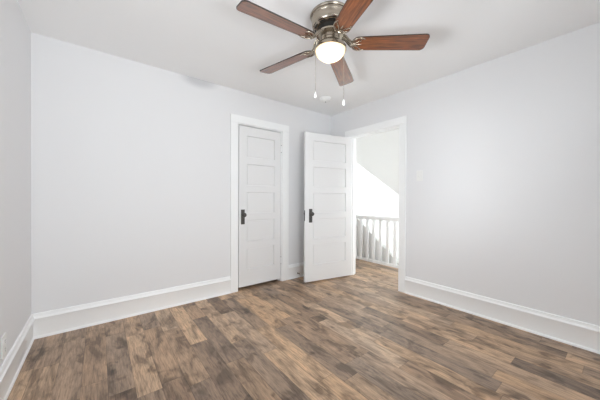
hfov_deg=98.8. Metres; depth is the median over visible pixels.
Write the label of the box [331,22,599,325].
wall
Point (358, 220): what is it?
wall
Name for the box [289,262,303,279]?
baseboard
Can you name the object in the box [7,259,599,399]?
floor
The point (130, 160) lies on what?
wall
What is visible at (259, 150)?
door
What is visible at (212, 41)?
ceiling
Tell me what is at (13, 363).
baseboard
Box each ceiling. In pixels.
[18,0,599,115]
[356,129,398,194]
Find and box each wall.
[0,0,30,366]
[31,32,330,313]
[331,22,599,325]
[356,163,398,258]
[356,214,397,264]
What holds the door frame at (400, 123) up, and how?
attached to the wall at (505, 207)
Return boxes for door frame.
[230,114,288,292]
[345,116,406,292]
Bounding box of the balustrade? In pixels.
[356,215,398,267]
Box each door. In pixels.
[238,125,281,287]
[304,132,351,281]
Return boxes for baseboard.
[0,314,34,399]
[33,276,230,338]
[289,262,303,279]
[405,276,599,353]
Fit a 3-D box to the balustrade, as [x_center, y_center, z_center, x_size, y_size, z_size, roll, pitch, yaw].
[1.776,0.612,3.965,0.110,1.000,3.220,0,0,-38]
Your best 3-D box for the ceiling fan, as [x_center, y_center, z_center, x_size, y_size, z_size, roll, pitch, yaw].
[0.178,-0.995,1.823,1.278,0.642,1.311,0,0,-38]
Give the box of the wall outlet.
[1,332,5,358]
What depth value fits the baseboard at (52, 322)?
2.40 m
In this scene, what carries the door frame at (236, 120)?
attached to the wall at (130, 160)
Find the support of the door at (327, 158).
in the wall at (505, 207)
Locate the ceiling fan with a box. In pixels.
[236,0,429,105]
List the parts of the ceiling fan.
blade, blade, pull chain, lamp shade, blade, blade, blade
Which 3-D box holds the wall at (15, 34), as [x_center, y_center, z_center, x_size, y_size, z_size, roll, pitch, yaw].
[-1.130,-0.096,0.654,0.120,2.435,3.420,0,0,-38]
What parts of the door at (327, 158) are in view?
escutcheon plate, panel, panel, panel, panel, panel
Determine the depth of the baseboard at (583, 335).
2.27 m
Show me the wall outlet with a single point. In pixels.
(3, 339)
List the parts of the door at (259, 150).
escutcheon plate, panel, panel, panel, panel, panel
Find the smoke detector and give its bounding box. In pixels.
[319,96,330,102]
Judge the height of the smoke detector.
0.042 m
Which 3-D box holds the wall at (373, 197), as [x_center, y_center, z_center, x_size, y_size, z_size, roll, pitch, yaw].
[1.860,0.551,4.715,1.073,3.755,4.800,0,0,-38]
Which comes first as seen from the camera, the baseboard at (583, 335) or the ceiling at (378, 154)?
the baseboard at (583, 335)

